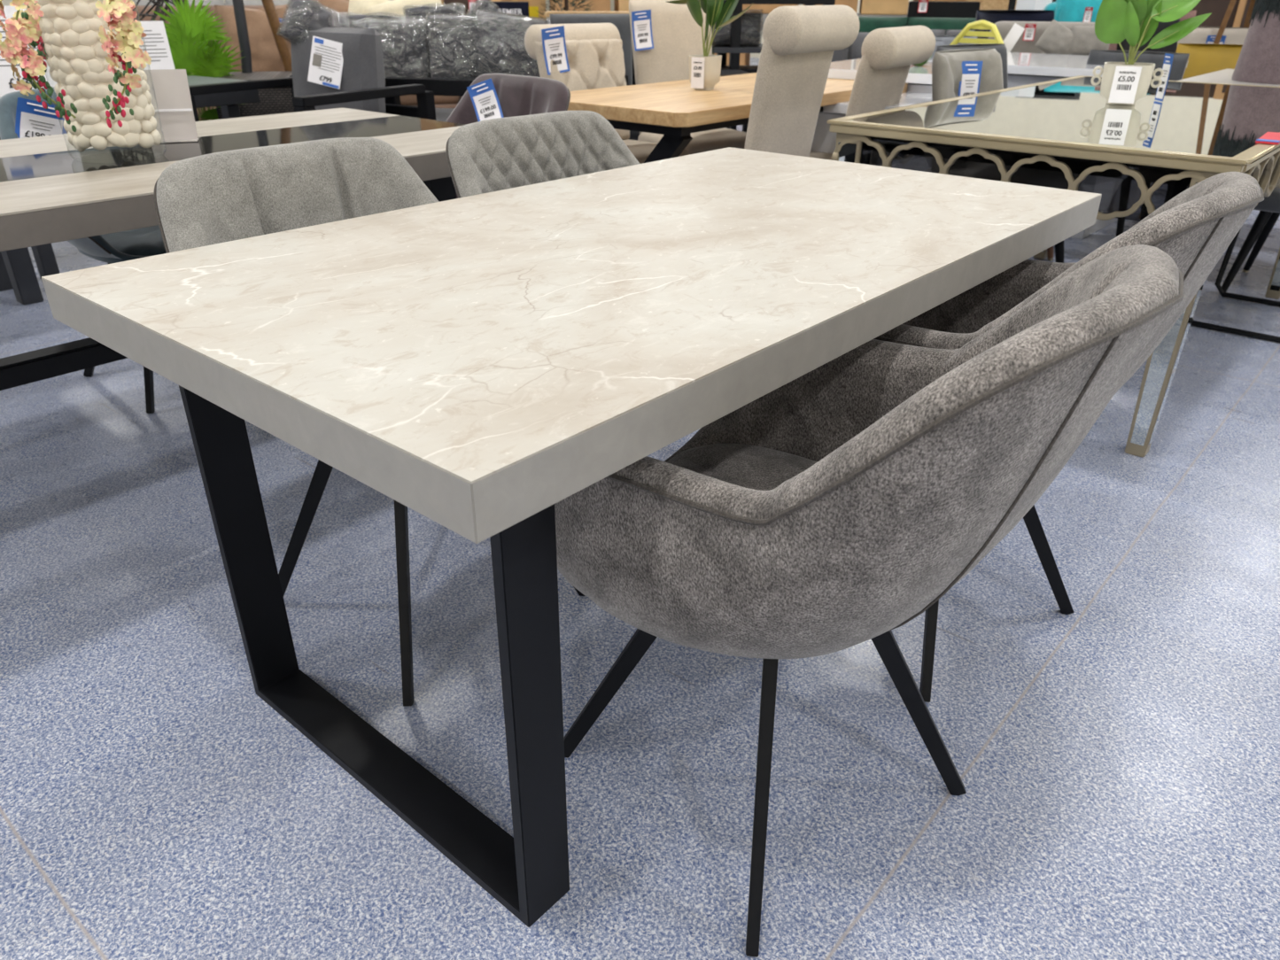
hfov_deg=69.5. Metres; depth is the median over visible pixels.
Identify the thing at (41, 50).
flower spray
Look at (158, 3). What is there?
egg chair
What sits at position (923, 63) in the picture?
plant
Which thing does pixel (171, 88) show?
acrylic sign holder
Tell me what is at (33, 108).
print
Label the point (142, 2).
cushion
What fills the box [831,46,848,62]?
cushion
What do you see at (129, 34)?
flower spray
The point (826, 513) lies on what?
tub chair
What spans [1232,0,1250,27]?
cabinet
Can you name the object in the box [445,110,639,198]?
tub chair
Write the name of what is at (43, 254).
outdoor table
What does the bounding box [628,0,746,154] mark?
dining chair
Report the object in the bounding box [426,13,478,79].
cushion
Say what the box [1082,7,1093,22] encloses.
price tag
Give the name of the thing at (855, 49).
cushion
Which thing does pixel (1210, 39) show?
price tag
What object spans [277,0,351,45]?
cushion
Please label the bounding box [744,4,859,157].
dining chair
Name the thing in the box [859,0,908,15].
carton
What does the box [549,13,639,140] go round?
dining chair
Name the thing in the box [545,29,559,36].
print
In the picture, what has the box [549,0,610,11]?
carton
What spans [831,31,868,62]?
sofa
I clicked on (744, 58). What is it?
carton
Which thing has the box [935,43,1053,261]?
chair
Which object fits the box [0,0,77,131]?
flower spray
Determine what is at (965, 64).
print
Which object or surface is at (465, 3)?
cabinet
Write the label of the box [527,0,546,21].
carton
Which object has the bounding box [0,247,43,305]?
display table
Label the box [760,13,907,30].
rack
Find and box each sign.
[0,5,57,96]
[139,21,174,69]
[307,36,343,89]
[488,1,529,18]
[1003,23,1024,52]
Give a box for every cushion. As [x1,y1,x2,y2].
[129,0,152,5]
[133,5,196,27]
[152,0,224,9]
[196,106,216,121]
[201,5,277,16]
[214,4,284,71]
[224,0,290,5]
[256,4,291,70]
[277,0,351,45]
[290,27,385,113]
[310,0,349,15]
[337,11,426,21]
[346,18,385,28]
[348,0,390,15]
[363,17,431,78]
[367,0,442,17]
[403,2,466,19]
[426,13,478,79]
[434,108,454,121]
[464,0,503,16]
[468,8,550,78]
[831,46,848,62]
[848,31,868,60]
[858,16,907,32]
[907,16,975,32]
[930,29,946,35]
[945,30,974,35]
[1034,18,1073,54]
[1069,25,1109,55]
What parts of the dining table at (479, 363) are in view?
loop leg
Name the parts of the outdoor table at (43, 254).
leg, frame, leg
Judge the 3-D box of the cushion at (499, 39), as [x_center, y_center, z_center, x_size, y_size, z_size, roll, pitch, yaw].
[-0.644,-2.122,4.544,0.415,0.358,0.265,5,28,9]
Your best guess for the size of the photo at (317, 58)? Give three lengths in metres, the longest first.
0.049 x 0.039 x 0.001 m
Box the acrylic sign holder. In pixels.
[143,69,200,143]
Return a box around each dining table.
[0,108,466,390]
[41,147,1101,927]
[567,72,907,162]
[826,75,1279,457]
[1179,69,1279,86]
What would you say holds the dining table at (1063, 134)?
on the floor
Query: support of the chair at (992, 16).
on the floor
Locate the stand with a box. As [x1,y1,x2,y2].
[232,0,252,72]
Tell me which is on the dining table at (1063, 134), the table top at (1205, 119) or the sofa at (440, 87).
the table top at (1205, 119)
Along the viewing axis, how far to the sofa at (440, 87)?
4.39 m
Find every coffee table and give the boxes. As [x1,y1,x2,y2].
[810,92,931,153]
[827,58,931,93]
[927,52,1188,239]
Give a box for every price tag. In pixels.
[15,97,66,138]
[466,77,504,121]
[468,0,476,11]
[541,25,570,75]
[631,9,653,51]
[917,0,928,12]
[958,61,983,96]
[1022,23,1036,40]
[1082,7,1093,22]
[1154,53,1173,101]
[1205,35,1225,44]
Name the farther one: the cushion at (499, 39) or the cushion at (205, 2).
the cushion at (205, 2)
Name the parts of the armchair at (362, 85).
leg, armrest, leg, armrest, rail, leg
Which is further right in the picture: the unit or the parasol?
the unit
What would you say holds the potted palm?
on the floor
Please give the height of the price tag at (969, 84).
0.189 m
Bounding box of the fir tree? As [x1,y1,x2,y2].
[535,0,594,21]
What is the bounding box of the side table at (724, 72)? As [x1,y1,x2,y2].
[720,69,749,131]
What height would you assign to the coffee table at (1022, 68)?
0.795 m
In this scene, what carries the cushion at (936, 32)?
on the sofa at (936, 32)
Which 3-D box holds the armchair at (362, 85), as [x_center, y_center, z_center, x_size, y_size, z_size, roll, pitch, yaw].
[-1.484,-1.546,4.248,0.830,0.959,0.795,16,32,27]
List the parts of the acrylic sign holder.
foot panel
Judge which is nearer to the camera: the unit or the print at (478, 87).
the print at (478, 87)
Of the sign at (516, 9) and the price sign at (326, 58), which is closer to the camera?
the price sign at (326, 58)
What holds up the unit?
on the floor
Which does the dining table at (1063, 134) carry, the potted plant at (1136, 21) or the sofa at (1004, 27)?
the potted plant at (1136, 21)
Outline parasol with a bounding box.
[261,0,291,70]
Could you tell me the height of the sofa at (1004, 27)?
0.940 m
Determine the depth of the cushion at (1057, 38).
5.44 m
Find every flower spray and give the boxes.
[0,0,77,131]
[12,0,47,72]
[95,0,151,128]
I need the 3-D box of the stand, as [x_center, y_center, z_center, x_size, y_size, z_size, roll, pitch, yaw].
[-2.252,-2.616,5.030,1.173,2.107,1.139,-10,30,-19]
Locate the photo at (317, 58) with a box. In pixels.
[311,53,322,67]
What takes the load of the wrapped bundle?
on the unit
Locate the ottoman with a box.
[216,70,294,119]
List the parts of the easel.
leg, leg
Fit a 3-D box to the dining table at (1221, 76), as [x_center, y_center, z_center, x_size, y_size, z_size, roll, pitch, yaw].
[3.301,-1.435,4.300,1.440,0.760,1.140,22,35,35]
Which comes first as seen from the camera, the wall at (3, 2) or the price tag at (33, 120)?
the price tag at (33, 120)
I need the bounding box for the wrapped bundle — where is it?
[711,8,763,46]
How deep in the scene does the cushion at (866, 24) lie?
7.65 m
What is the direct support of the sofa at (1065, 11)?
on the floor
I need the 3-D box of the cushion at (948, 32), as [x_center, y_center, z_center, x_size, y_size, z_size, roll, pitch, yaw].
[2.395,-3.122,6.844,0.297,0.394,0.282,8,29,15]
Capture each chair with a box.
[0,86,166,413]
[131,0,184,28]
[153,137,584,706]
[445,73,570,198]
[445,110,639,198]
[524,23,690,163]
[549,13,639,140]
[554,244,1183,957]
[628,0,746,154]
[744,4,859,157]
[809,25,935,160]
[873,171,1264,702]
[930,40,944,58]
[931,48,1064,263]
[934,35,977,45]
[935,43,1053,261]
[949,19,1003,45]
[974,9,1054,44]
[1086,49,1189,237]
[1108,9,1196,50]
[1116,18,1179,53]
[1175,43,1242,78]
[1177,26,1248,45]
[1190,187,1279,342]
[1218,210,1279,294]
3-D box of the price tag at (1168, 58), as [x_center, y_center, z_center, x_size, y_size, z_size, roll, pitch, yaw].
[1.818,-1.398,3.200,0.006,0.150,0.062,1,28,1]
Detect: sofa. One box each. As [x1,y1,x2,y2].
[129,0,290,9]
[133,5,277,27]
[190,37,221,121]
[288,75,628,121]
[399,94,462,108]
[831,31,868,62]
[858,16,975,32]
[930,29,974,35]
[988,21,1094,54]
[1043,0,1102,22]
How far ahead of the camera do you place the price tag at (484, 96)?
3.07 m
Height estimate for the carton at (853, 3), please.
0.382 m
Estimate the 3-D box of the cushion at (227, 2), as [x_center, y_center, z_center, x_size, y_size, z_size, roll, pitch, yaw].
[-3.714,-4.476,9.105,0.627,0.541,0.273,-11,30,-21]
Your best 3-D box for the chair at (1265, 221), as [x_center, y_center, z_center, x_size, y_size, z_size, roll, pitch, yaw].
[2.786,-1.163,3.676,0.530,0.860,0.486,22,35,35]
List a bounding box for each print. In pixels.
[26,101,55,115]
[472,83,488,92]
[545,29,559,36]
[965,63,977,70]
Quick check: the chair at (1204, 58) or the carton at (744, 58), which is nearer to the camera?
the chair at (1204, 58)
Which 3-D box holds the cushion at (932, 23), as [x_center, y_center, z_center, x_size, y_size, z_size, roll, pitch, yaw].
[2.504,-3.587,7.657,0.594,0.453,0.286,7,29,13]
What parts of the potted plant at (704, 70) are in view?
pot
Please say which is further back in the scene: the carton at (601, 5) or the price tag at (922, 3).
the carton at (601, 5)
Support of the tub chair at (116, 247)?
on the floor
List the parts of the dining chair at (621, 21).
backrest, seat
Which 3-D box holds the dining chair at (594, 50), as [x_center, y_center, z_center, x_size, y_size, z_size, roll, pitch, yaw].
[-0.134,-1.464,4.080,0.478,0.986,0.607,-23,36,-37]
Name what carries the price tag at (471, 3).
attached to the cabinet at (465, 3)
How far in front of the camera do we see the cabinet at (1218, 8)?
7.28 m
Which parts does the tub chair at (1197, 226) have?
leg, leg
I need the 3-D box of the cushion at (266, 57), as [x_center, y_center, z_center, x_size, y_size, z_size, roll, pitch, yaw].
[-2.353,-2.697,5.729,0.538,0.455,0.206,-10,30,-18]
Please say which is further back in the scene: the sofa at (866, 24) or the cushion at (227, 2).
the cushion at (227, 2)
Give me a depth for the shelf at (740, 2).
5.40 m
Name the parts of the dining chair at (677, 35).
backrest, seat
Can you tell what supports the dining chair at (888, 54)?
on the floor
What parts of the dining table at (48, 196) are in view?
leg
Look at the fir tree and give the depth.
8.20 m
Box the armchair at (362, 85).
[188,27,436,121]
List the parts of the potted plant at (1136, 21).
ring handle, ring handle, pot, ring handle, ring handle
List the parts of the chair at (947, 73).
backrest, leg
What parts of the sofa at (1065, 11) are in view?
backrest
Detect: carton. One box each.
[501,0,527,1]
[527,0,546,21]
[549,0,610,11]
[613,0,628,11]
[712,53,750,65]
[742,4,799,13]
[803,0,858,13]
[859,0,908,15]
[913,0,965,1]
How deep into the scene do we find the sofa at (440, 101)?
6.47 m
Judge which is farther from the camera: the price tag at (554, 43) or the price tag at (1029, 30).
the price tag at (1029, 30)
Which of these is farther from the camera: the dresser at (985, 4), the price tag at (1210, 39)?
the dresser at (985, 4)
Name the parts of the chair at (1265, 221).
leg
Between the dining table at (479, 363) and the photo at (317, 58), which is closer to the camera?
the dining table at (479, 363)
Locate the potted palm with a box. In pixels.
[150,0,244,121]
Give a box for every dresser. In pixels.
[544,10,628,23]
[965,0,1016,9]
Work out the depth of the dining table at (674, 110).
3.27 m
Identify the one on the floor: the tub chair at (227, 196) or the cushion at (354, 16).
the tub chair at (227, 196)
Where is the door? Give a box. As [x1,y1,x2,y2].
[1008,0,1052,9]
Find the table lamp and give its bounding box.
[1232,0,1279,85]
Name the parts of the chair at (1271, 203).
seat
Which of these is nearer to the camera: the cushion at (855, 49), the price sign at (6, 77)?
the price sign at (6, 77)
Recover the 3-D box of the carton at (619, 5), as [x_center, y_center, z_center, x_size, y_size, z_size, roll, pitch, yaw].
[-0.036,-5.793,11.175,0.500,0.402,0.702,-3,28,-6]
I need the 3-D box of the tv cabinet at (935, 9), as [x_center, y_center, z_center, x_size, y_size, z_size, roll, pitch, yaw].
[2.626,-3.672,8.201,0.580,1.040,0.465,8,29,14]
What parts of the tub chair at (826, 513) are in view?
leg, leg, leg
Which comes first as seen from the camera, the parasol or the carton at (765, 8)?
the parasol
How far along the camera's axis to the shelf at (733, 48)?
5.49 m
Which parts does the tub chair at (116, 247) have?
leg, leg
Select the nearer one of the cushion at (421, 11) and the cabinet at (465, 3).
the cushion at (421, 11)
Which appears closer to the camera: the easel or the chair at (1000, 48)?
the chair at (1000, 48)
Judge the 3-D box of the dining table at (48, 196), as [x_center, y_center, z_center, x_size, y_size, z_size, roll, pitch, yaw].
[-1.349,-0.377,2.263,0.995,0.760,2.210,22,35,35]
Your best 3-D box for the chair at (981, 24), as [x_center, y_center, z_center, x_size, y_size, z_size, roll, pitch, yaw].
[1.888,-2.267,5.630,0.479,0.969,0.422,-22,35,-36]
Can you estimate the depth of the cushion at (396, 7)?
5.25 m
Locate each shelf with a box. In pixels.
[631,43,762,53]
[722,0,835,4]
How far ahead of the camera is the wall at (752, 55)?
17.24 m
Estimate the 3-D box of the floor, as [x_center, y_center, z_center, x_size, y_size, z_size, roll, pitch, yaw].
[-0.232,-2.110,6.448,22.000,0.100,22.000,22,35,35]
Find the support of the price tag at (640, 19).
hanging from the dining chair at (677, 35)
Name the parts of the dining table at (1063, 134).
leg, smoked panel, rail, leg, frame, leg, smoked panel, leg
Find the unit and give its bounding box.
[631,0,835,128]
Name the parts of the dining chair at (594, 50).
backrest, seat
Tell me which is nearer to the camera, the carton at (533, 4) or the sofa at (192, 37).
the sofa at (192, 37)
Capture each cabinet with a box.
[443,0,490,15]
[907,0,980,24]
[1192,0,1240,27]
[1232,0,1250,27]
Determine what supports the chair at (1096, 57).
on the floor
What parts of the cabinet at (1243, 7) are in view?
door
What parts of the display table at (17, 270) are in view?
leg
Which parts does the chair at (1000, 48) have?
backrest, leg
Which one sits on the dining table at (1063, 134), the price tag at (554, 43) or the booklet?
the booklet
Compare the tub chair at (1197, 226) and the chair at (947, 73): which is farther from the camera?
the chair at (947, 73)
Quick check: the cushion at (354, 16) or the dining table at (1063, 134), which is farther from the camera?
the cushion at (354, 16)
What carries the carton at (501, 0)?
on the floor
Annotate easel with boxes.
[1213,0,1255,44]
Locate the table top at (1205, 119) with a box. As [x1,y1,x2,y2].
[847,77,1279,157]
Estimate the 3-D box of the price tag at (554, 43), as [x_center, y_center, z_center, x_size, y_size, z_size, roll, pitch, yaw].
[-0.355,-1.804,3.871,0.125,0.187,0.011,-14,31,-26]
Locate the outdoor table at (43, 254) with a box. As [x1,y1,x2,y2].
[0,75,259,279]
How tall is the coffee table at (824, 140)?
0.720 m
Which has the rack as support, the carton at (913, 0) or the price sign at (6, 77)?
the carton at (913, 0)
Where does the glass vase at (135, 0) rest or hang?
on the dining table at (48, 196)
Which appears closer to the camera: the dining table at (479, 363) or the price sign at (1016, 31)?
the dining table at (479, 363)
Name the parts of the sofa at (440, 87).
rail, post, armrest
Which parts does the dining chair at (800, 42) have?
backrest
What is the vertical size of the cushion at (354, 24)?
0.333 m
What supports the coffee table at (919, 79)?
on the floor
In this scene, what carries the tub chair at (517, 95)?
on the floor
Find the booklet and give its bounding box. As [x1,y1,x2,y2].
[1255,131,1279,144]
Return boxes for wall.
[1,0,550,19]
[610,0,913,57]
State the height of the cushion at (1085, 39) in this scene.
0.162 m
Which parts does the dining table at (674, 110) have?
cross rail, crossed leg, rail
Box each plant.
[667,0,752,90]
[914,54,932,66]
[1090,0,1211,105]
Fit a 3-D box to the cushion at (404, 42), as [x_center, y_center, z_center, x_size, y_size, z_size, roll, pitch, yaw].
[-1.164,-2.154,4.651,0.420,0.318,0.257,-3,28,-6]
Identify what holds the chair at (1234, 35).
on the floor
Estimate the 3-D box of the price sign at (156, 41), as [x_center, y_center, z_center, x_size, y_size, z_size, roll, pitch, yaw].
[-2.335,-2.013,4.331,0.240,0.255,0.056,-18,33,-30]
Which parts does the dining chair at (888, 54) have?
seat, backrest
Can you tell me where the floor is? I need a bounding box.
[0,57,1279,959]
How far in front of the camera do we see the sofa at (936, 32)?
6.79 m
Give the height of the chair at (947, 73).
0.915 m
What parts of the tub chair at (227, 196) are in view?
leg, leg, leg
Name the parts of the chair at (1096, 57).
leg, backrest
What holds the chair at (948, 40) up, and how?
on the floor
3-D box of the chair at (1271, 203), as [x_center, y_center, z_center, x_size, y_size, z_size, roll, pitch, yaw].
[2.480,-0.956,3.293,0.672,0.849,0.522,22,35,35]
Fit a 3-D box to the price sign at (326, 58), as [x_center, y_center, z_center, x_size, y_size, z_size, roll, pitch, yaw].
[-1.394,-1.855,4.098,0.187,0.214,0.042,4,28,7]
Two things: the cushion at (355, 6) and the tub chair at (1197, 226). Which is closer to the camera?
the tub chair at (1197, 226)
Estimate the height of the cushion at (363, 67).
0.438 m
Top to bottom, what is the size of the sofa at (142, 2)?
1.046 m
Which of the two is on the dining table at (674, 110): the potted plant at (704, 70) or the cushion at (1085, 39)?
the potted plant at (704, 70)

